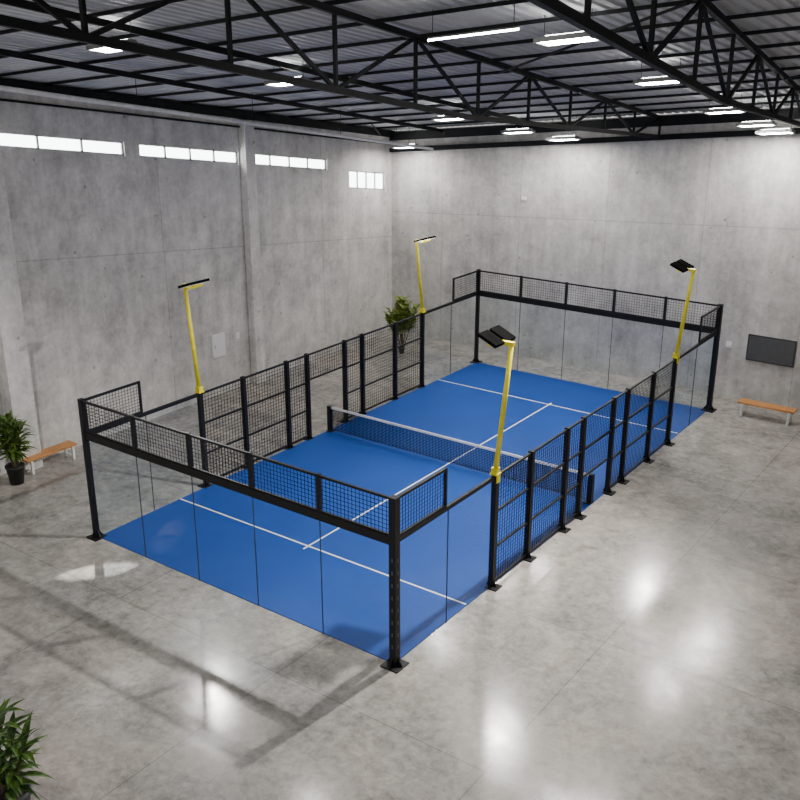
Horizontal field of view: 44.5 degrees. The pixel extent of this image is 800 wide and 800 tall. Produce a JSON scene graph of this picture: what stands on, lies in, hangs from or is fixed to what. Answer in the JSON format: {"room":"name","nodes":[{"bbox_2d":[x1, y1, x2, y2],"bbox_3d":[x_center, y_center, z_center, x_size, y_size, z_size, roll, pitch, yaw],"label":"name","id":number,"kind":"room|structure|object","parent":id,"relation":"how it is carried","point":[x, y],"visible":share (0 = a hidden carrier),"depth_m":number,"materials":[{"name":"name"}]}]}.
{"room":"sports hall","nodes":[
{"label":"sports hall","id":0,"kind":"room"},
{"bbox_2d":[0,90,391,474],"bbox_3d":[-12.167,-4.827,29.091,0.300,14.687,39.800,14,24,34],"label":"wall","id":1,"kind":"structure","parent":0,"point":[104,245],"depth_m":34.70,"materials":[{"name":"concrete"}]},
{"bbox_2d":[0,146,42,472],"bbox_3d":[-11.902,-3.300,29.302,0.500,11.670,0.800,14,24,34],"label":"column","id":2,"kind":"structure","parent":1,"relation":"attached to","point":[16,387],"depth_m":29.69,"materials":[{"name":"concrete"}]},
{"bbox_2d":[0,131,123,155],"bbox_3d":[-10.553,-7.935,30.291,0.100,1.104,4.796,14,24,34],"label":"window","id":3,"kind":"structure","parent":1,"relation":"in","point":[7,139],"depth_m":30.29,"materials":[{"name":"white glass"}]},
{"bbox_2d":[139,143,236,163],"bbox_3d":[-7.449,-8.697,34.574,0.100,1.078,4.606,14,24,34],"label":"window","id":4,"kind":"structure","parent":1,"relation":"in","point":[146,150],"depth_m":34.48,"materials":[{"name":"white glass"}]},
{"bbox_2d":[0,98,389,144],"bbox_3d":[-11.989,-8.566,27.616,0.070,5.522,39.810,14,24,34],"label":"trim","id":5,"kind":"structure","parent":1,"relation":"attached to","point":[1,99],"depth_m":32.93,"materials":[{"name":"black metal"}]},
{"bbox_2d":[0,78,394,136],"bbox_3d":[-11.964,-8.975,27.451,0.200,5.750,39.841,14,24,34],"label":"trim","id":6,"kind":"structure","parent":1,"relation":"attached to","point":[150,102],"depth_m":34.00,"materials":[{"name":"black metal"}]},
{"bbox_2d":[211,332,225,358],"bbox_3d":[-6.925,-2.087,37.383,0.115,0.900,0.660,14,24,34],"label":"electrical box","id":7,"kind":"object","parent":1,"relation":"attached to","point":[218,345],"visible":1,"depth_m":37.31,"materials":[{"name":"white plastic"}]},
{"bbox_2d":[238,120,265,383],"bbox_3d":[-5.689,-5.543,37.778,0.320,10.180,0.500,14,24,34],"label":"trim","id":8,"kind":"structure","parent":1,"relation":"attached to","point":[246,132],"depth_m":37.53,"materials":[{"name":"concrete"}]},
{"bbox_2d":[255,153,325,169],"bbox_3d":[-4.420,-9.441,38.752,0.100,1.060,4.476,14,24,34],"label":"window","id":9,"kind":"structure","parent":1,"relation":"in","point":[261,159],"depth_m":38.77,"materials":[{"name":"white glass"}]},
{"bbox_2d":[349,170,383,189],"bbox_3d":[-1.515,-9.650,42.940,0.100,1.109,2.566,14,24,34],"label":"window","id":10,"kind":"structure","parent":1,"relation":"in","point":[357,179],"depth_m":42.96,"materials":[{"name":"white glass"}]},
{"bbox_2d":[0,331,799,799],"bbox_3d":[2.198,5.622,21.983,35.550,0.200,40.100,14,24,34],"label":"floor","id":11,"kind":"structure","parent":0,"point":[649,648],"depth_m":21.76,"materials":[{"name":"concrete"}]},
{"bbox_2d":[0,409,39,485],"bbox_3d":[-11.813,1.407,29.874,1.459,2.420,1.498,0,20,-1],"label":"potted palm","id":12,"kind":"object","parent":11,"relation":"on","point":[10,428],"visible":1,"depth_m":29.70,"materials":[{"name":"plant"}]},
{"bbox_2d":[5,461,24,485],"bbox_3d":[-11.833,2.281,30.132,0.588,0.600,0.588,14,24,34],"label":"pot","id":13,"kind":"object","parent":12,"relation":"attached to","point":[15,473],"depth_m":29.97,"materials":[{"name":"black plastic"}]},
{"bbox_2d":[0,696,53,799],"bbox_3d":[-6.683,6.185,16.480,1.576,2.448,1.515,-14,24,-34],"label":"potted plant","id":14,"kind":"object","parent":11,"relation":"on","point":[14,783],"visible":1,"depth_m":16.36,"materials":[{"name":"green plant"}]},
{"bbox_2d":[22,440,76,474],"bbox_3d":[-11.282,1.856,31.458,0.473,0.506,1.850,14,24,34],"label":"bench","id":15,"kind":"object","parent":11,"relation":"on","point":[67,444],"visible":0.93,"depth_m":31.44,"materials":[{"name":"brown wood"}]},
{"bbox_2d":[77,398,408,673],"bbox_3d":[-4.210,2.873,23.388,10.570,4.030,0.460,14,24,34],"label":"fence","id":16,"kind":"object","parent":11,"relation":"on","point":[394,664],"depth_m":22.20,"materials":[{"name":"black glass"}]},
{"bbox_2d":[84,270,477,509],"bbox_3d":[-2.565,-0.824,33.762,0.360,4.000,19.650,14,24,34],"label":"fence","id":17,"kind":"object","parent":11,"relation":"on","point":[361,339],"visible":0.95,"depth_m":32.54,"materials":[{"name":"black metal"}]},
{"bbox_2d":[178,278,209,397],"bbox_3d":[-5.946,-1.749,28.425,0.709,3.600,0.780,14,24,34],"label":"floodlight pole","id":18,"kind":"object","parent":17,"relation":"attached to","point":[199,389],"visible":1,"depth_m":28.34,"materials":[{"name":"yellow metal"}]},
{"bbox_2d":[414,236,435,313],"bbox_3d":[0.856,-4.708,37.346,0.709,3.107,0.780,14,24,34],"label":"floodlight pole","id":19,"kind":"object","parent":17,"relation":"attached to","point":[424,240],"visible":1,"depth_m":37.31,"materials":[{"name":"yellow metal"}]},
{"bbox_2d":[383,295,419,353],"bbox_3d":[0.084,-3.262,42.662,1.384,2.594,1.867,13,23,31],"label":"potted tree","id":20,"kind":"object","parent":11,"relation":"on","point":[402,310],"visible":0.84,"depth_m":42.41,"materials":[{"name":"green plant"}]},
{"bbox_2d":[103,363,705,659],"bbox_3d":[1.574,2.059,31.611,10.080,0.022,19.710,14,24,34],"label":"turf","id":21,"kind":"object","parent":11,"relation":"on","point":[464,404],"visible":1,"depth_m":28.20,"materials":[{"name":"blue carpet"}]},
{"bbox_2d":[326,405,594,504],"bbox_3d":[1.574,1.618,31.453,10.080,0.921,0.260,14,24,34],"label":"net","id":22,"kind":"object","parent":21,"relation":"on","point":[331,412],"visible":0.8,"depth_m":31.69,"materials":[{"name":"black fabric"}]},
{"bbox_2d":[397,306,720,622],"bbox_3d":[5.713,1.196,28.119,0.360,4.000,19.650,14,24,34],"label":"fence","id":23,"kind":"object","parent":11,"relation":"on","point":[527,524],"visible":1,"depth_m":26.81,"materials":[{"name":"black metal"}]},
{"bbox_2d":[477,325,515,483],"bbox_3d":[2.291,0.199,22.789,0.712,3.740,0.900,14,24,34],"label":"floodlight pole","id":24,"kind":"object","parent":23,"relation":"attached to","point":[497,336],"visible":1,"depth_m":22.42,"materials":[{"name":"yellow metal"}]},
{"bbox_2d":[670,259,696,363],"bbox_3d":[9.093,-2.806,31.694,0.712,3.358,0.900,14,24,34],"label":"floodlight pole","id":25,"kind":"object","parent":23,"relation":"attached to","point":[682,266],"visible":1,"depth_m":31.40,"materials":[{"name":"yellow metal"}]},
{"bbox_2d":[470,269,723,412],"bbox_3d":[7.383,-2.523,38.466,10.570,4.030,0.460,14,24,34],"label":"fence","id":26,"kind":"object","parent":11,"relation":"on","point":[663,322],"depth_m":37.70,"materials":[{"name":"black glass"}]},
{"bbox_2d":[737,398,796,425],"bbox_3d":[13.266,0.429,35.412,1.998,0.529,0.494,14,24,34],"label":"bench","id":27,"kind":"object","parent":11,"relation":"on","point":[744,402],"visible":1,"depth_m":35.28,"materials":[{"name":"brown wood"}]},
{"bbox_2d":[0,0,799,129],"bbox_3d":[2.247,-7.255,17.337,35.670,8.808,40.100,14,24,34],"label":"ceiling","id":28,"kind":"structure","parent":0,"point":[189,11],"depth_m":23.59,"materials":[{"name":"grey metal"}]},
{"bbox_2d":[0,0,186,34],"bbox_3d":[-1.733,-7.012,16.222,29.957,2.820,0.050,14,24,34],"label":"roof purlin","id":29,"kind":"structure","parent":28,"relation":"attached to","point":[144,5],"depth_m":19.00,"materials":[{"name":"black metal"}]},
{"bbox_2d":[86,45,122,53],"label":"ceiling light","id":30,"kind":"object","parent":28,"relation":"hanging from","point":[95,48],"depth_m":20.20,"materials":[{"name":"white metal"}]},
{"bbox_2d":[123,26,144,44],"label":"ceiling light","id":31,"kind":"object","parent":28,"relation":"hanging from","point":[129,40],"depth_m":19.76,"materials":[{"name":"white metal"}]},
{"bbox_2d":[0,0,361,58],"bbox_3d":[-0.677,-7.271,17.678,29.957,2.820,0.050,14,24,34],"label":"roof purlin","id":32,"kind":"structure","parent":28,"relation":"attached to","point":[332,2],"depth_m":20.09,"materials":[{"name":"black metal"}]},
{"bbox_2d":[0,71,433,149],"bbox_3d":[-5.441,-8.667,29.888,0.120,4.222,27.151,11,22,28],"label":"roof beam","id":33,"kind":"structure","parent":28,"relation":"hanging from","point":[2,88],"depth_m":28.51,"materials":[{"name":"black metal"}]},
{"bbox_2d":[0,48,442,132],"bbox_3d":[-6.416,-8.954,27.585,0.100,4.888,32.682,11,22,28],"label":"roof beam","id":34,"kind":"structure","parent":28,"relation":"attached to","point":[3,52],"depth_m":28.10,"materials":[{"name":"black metal"}]},
{"bbox_2d":[0,0,527,76],"bbox_3d":[0.378,-7.530,19.134,29.957,2.820,0.050,14,24,34],"label":"roof purlin","id":35,"kind":"structure","parent":28,"relation":"attached to","point":[505,2],"depth_m":20.75,"materials":[{"name":"black metal"}]},
{"bbox_2d":[0,0,530,120],"bbox_3d":[-2.608,-8.430,24.845,0.100,4.888,32.682,11,22,28],"label":"roof beam","id":36,"kind":"structure","parent":28,"relation":"attached to","point":[24,4],"depth_m":22.20,"materials":[{"name":"black metal"}]},
{"bbox_2d":[264,76,312,86],"bbox_3d":[-2.860,-8.347,25.007,1.210,0.692,0.547,14,24,34],"label":"ceiling light","id":37,"kind":"object","parent":28,"relation":"hanging from","point":[270,83],"visible":0.48,"depth_m":25.15,"materials":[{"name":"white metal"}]},
{"bbox_2d":[42,0,717,84],"bbox_3d":[1.434,-7.789,20.590,29.957,2.820,0.050,14,24,34],"label":"roof purlin","id":38,"kind":"structure","parent":28,"relation":"attached to","point":[673,3],"depth_m":21.22,"materials":[{"name":"black metal"}]},
{"bbox_2d":[391,128,419,148],"bbox_3d":[0.257,-11.208,41.779,1.210,1.032,0.547,14,24,34],"label":"ceiling light","id":39,"kind":"object","parent":28,"relation":"hanging from","point":[394,146],"visible":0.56,"depth_m":41.88,"materials":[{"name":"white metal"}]},
{"bbox_2d":[431,102,462,120],"bbox_3d":[1.716,-9.874,33.530,1.210,0.692,0.547,14,24,34],"label":"ceiling light","id":40,"kind":"object","parent":28,"relation":"hanging from","point":[436,118],"visible":0.5,"depth_m":33.55,"materials":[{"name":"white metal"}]},
{"bbox_2d":[94,7,799,91],"bbox_3d":[2.489,-8.048,22.046,29.957,2.820,0.050,14,24,34],"label":"roof purlin","id":41,"kind":"structure","parent":28,"relation":"attached to","point":[790,10],"depth_m":22.66,"materials":[{"name":"black metal"}]},
{"bbox_2d":[139,26,799,97],"bbox_3d":[3.545,-8.307,23.502,29.957,2.820,0.050,14,24,34],"label":"roof purlin","id":42,"kind":"structure","parent":28,"relation":"attached to","point":[792,28],"depth_m":23.90,"materials":[{"name":"black metal"}]},
{"bbox_2d":[427,0,518,40],"bbox_3d":[1.366,-7.111,18.297,1.998,0.741,0.107,14,24,34],"label":"light","id":43,"kind":"object","parent":28,"relation":"hanging from","point":[513,28],"visible":1,"depth_m":18.32,"materials":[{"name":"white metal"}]},
{"bbox_2d":[427,28,518,40],"bbox_3d":[1.350,-6.861,18.362,2.000,0.044,0.046,8,13,35],"label":"diffuser","id":44,"kind":"object","parent":43,"relation":"attached to","point":[498,30],"depth_m":18.34,"materials":[{"name":"white plastic"}]},
{"bbox_2d":[183,41,799,103],"bbox_3d":[4.600,-8.566,24.958,29.957,2.820,0.050,14,24,34],"label":"roof purlin","id":45,"kind":"structure","parent":28,"relation":"attached to","point":[797,42],"depth_m":25.59,"materials":[{"name":"black metal"}]},
{"bbox_2d":[221,55,799,108],"bbox_3d":[5.655,-8.825,26.414,29.957,2.820,0.050,14,24,34],"label":"roof purlin","id":46,"kind":"structure","parent":28,"relation":"attached to","point":[789,56],"depth_m":27.30,"materials":[{"name":"black metal"}]},
{"bbox_2d":[501,124,534,133],"bbox_3d":[4.494,-10.476,37.209,1.210,0.789,0.547,14,24,34],"label":"ceiling light","id":47,"kind":"object","parent":28,"relation":"hanging from","point":[524,130],"visible":0.86,"depth_m":37.13,"materials":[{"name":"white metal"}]},
{"bbox_2d":[256,66,799,112],"bbox_3d":[6.711,-9.085,27.869,29.957,2.820,0.050,14,24,34],"label":"roof purlin","id":48,"kind":"structure","parent":28,"relation":"attached to","point":[794,67],"depth_m":29.90,"materials":[{"name":"black metal"}]},
{"bbox_2d":[288,77,799,117],"bbox_3d":[7.766,-9.344,29.325,29.957,2.820,0.050,14,24,34],"label":"roof purlin","id":49,"kind":"structure","parent":28,"relation":"attached to","point":[769,79],"depth_m":31.16,"materials":[{"name":"black metal"}]},
{"bbox_2d":[318,85,799,121],"bbox_3d":[8.822,-9.603,30.781,29.957,2.820,0.050,14,24,34],"label":"roof purlin","id":50,"kind":"structure","parent":28,"relation":"attached to","point":[779,87],"depth_m":32.85,"materials":[{"name":"black metal"}]},
{"bbox_2d":[546,116,580,140],"bbox_3d":[6.273,-10.358,37.327,1.210,1.032,0.547,14,24,34],"label":"ceiling light","id":51,"kind":"object","parent":28,"relation":"hanging from","point":[555,138],"visible":0.94,"depth_m":37.27,"materials":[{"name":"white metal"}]},
{"bbox_2d":[533,8,600,46],"bbox_3d":[3.245,-7.193,18.891,1.210,0.692,0.547,14,24,34],"label":"ceiling light","id":52,"kind":"object","parent":28,"relation":"hanging from","point":[575,37],"visible":0.79,"depth_m":18.87,"materials":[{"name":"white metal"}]},
{"bbox_2d":[540,37,589,43],"bbox_3d":[3.171,-6.960,18.866,1.000,0.045,0.150,8,13,35],"label":"diffuser","id":53,"kind":"object","parent":52,"relation":"attached to","point":[581,38],"depth_m":18.87,"materials":[{"name":"white plastic"}]},
{"bbox_2d":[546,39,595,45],"bbox_3d":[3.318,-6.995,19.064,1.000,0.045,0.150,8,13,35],"label":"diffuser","id":54,"kind":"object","parent":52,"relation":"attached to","point":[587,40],"depth_m":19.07,"materials":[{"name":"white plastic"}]},
{"bbox_2d":[348,93,798,125],"bbox_3d":[9.877,-9.862,32.237,29.957,2.820,0.050,14,24,34],"label":"roof purlin","id":55,"kind":"structure","parent":28,"relation":"attached to","point":[778,95],"depth_m":34.18,"materials":[{"name":"black metal"}]},
{"bbox_2d":[372,100,799,128],"bbox_3d":[10.933,-10.121,33.693,29.957,2.820,0.050,14,24,34],"label":"roof purlin","id":56,"kind":"structure","parent":28,"relation":"attached to","point":[788,101],"depth_m":36.11,"materials":[{"name":"black metal"}]},
{"bbox_2d":[633,58,680,85],"bbox_3d":[6.511,-8.181,24.417,1.210,0.692,0.547,14,24,34],"label":"ceiling light","id":57,"kind":"object","parent":28,"relation":"hanging from","point":[661,80],"visible":0.66,"depth_m":24.42,"materials":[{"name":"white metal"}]},
{"bbox_2d":[639,81,673,83],"bbox_3d":[6.437,-7.948,24.392,1.000,0.045,0.150,8,13,35],"label":"diffuser","id":58,"kind":"object","parent":57,"relation":"attached to","point":[640,82],"depth_m":24.42,"materials":[{"name":"white plastic"}]},
{"bbox_2d":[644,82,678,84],"bbox_3d":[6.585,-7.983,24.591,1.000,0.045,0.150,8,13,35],"label":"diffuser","id":59,"kind":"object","parent":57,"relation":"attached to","point":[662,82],"depth_m":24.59,"materials":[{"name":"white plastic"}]},
{"bbox_2d":[703,93,745,114],"bbox_3d":[10.272,-9.337,30.880,1.210,0.692,0.547,14,24,34],"label":"ceiling light","id":60,"kind":"object","parent":28,"relation":"hanging from","point":[729,109],"visible":0.78,"depth_m":30.87,"materials":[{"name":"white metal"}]},
{"bbox_2d":[736,102,776,126],"bbox_3d":[11.857,-9.481,32.429,1.210,0.935,0.547,14,24,34],"label":"ceiling light","id":61,"kind":"object","parent":28,"relation":"hanging from","point":[769,122],"visible":0.91,"depth_m":32.43,"materials":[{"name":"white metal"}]},
{"bbox_2d":[755,116,795,134],"bbox_3d":[12.709,-9.469,32.959,1.210,1.130,0.547,14,24,34],"label":"ceiling light","id":62,"kind":"object","parent":28,"relation":"hanging from","point":[785,130],"visible":0.89,"depth_m":32.97,"materials":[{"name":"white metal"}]},
{"bbox_2d":[784,75,799,79],"bbox_3d":[11.061,-7.616,21.510,0.060,1.321,8.052,-5,20,-15],"label":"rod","id":63,"kind":"object","parent":28,"relation":"attached to","point":[795,76],"visible":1,"depth_m":25.06,"materials":[{"name":"black metal"}]},
{"bbox_2d":[392,107,799,410],"bbox_3d":[13.745,-5.766,35.121,35.250,12.392,0.300,14,24,34],"label":"wall","id":64,"kind":"structure","parent":0,"point":[610,215],"depth_m":38.84,"materials":[{"name":"concrete"}]},
{"bbox_2d":[0,0,661,137],"bbox_3d":[1.108,-7.584,22.094,0.125,5.585,33.195,11,23,29],"label":"roof truss","id":65,"kind":"object","parent":64,"relation":"attached to","point":[72,32],"visible":1,"depth_m":18.49,"materials":[{"name":"black metal"}]},
{"bbox_2d":[499,1,689,73],"bbox_3d":[3.715,-7.504,20.643,0.060,1.348,8.289,-6,21,-16],"label":"rod","id":66,"kind":"object","parent":65,"relation":"attached to","point":[688,2],"visible":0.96,"depth_m":19.16,"materials":[{"name":"black metal"}]},
{"bbox_2d":[389,108,799,140],"bbox_3d":[13.720,-9.790,33.373,34.983,3.556,0.160,14,24,34],"label":"trim","id":67,"kind":"structure","parent":64,"relation":"attached to","point":[689,119],"depth_m":37.32,"materials":[{"name":"black metal"}]},
{"bbox_2d":[389,128,799,151],"bbox_3d":[13.720,-9.245,33.568,34.968,3.397,0.140,14,24,34],"label":"trim","id":68,"kind":"structure","parent":64,"relation":"attached to","point":[740,133],"depth_m":37.88,"materials":[{"name":"black metal"}]},
{"bbox_2d":[527,0,799,126],"bbox_3d":[6.022,-6.908,18.558,0.125,5.687,33.312,11,22,27],"label":"roof truss","id":69,"kind":"object","parent":64,"relation":"attached to","point":[646,55],"visible":1,"depth_m":17.36,"materials":[{"name":"black metal"}]},
{"bbox_2d":[726,341,731,347],"bbox_3d":[12.504,-2.117,37.143,0.205,0.239,0.065,14,24,34],"label":"wall socket","id":70,"kind":"object","parent":64,"relation":"attached to","point":[728,343],"visible":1,"depth_m":37.12,"materials":[{"name":"white plastic"}]},
{"bbox_2d":[746,334,796,367],"bbox_3d":[13.759,-1.830,36.278,1.750,1.000,0.068,14,24,34],"label":"wall screen","id":71,"kind":"object","parent":64,"relation":"attached to","point":[776,351],"visible":1,"depth_m":36.24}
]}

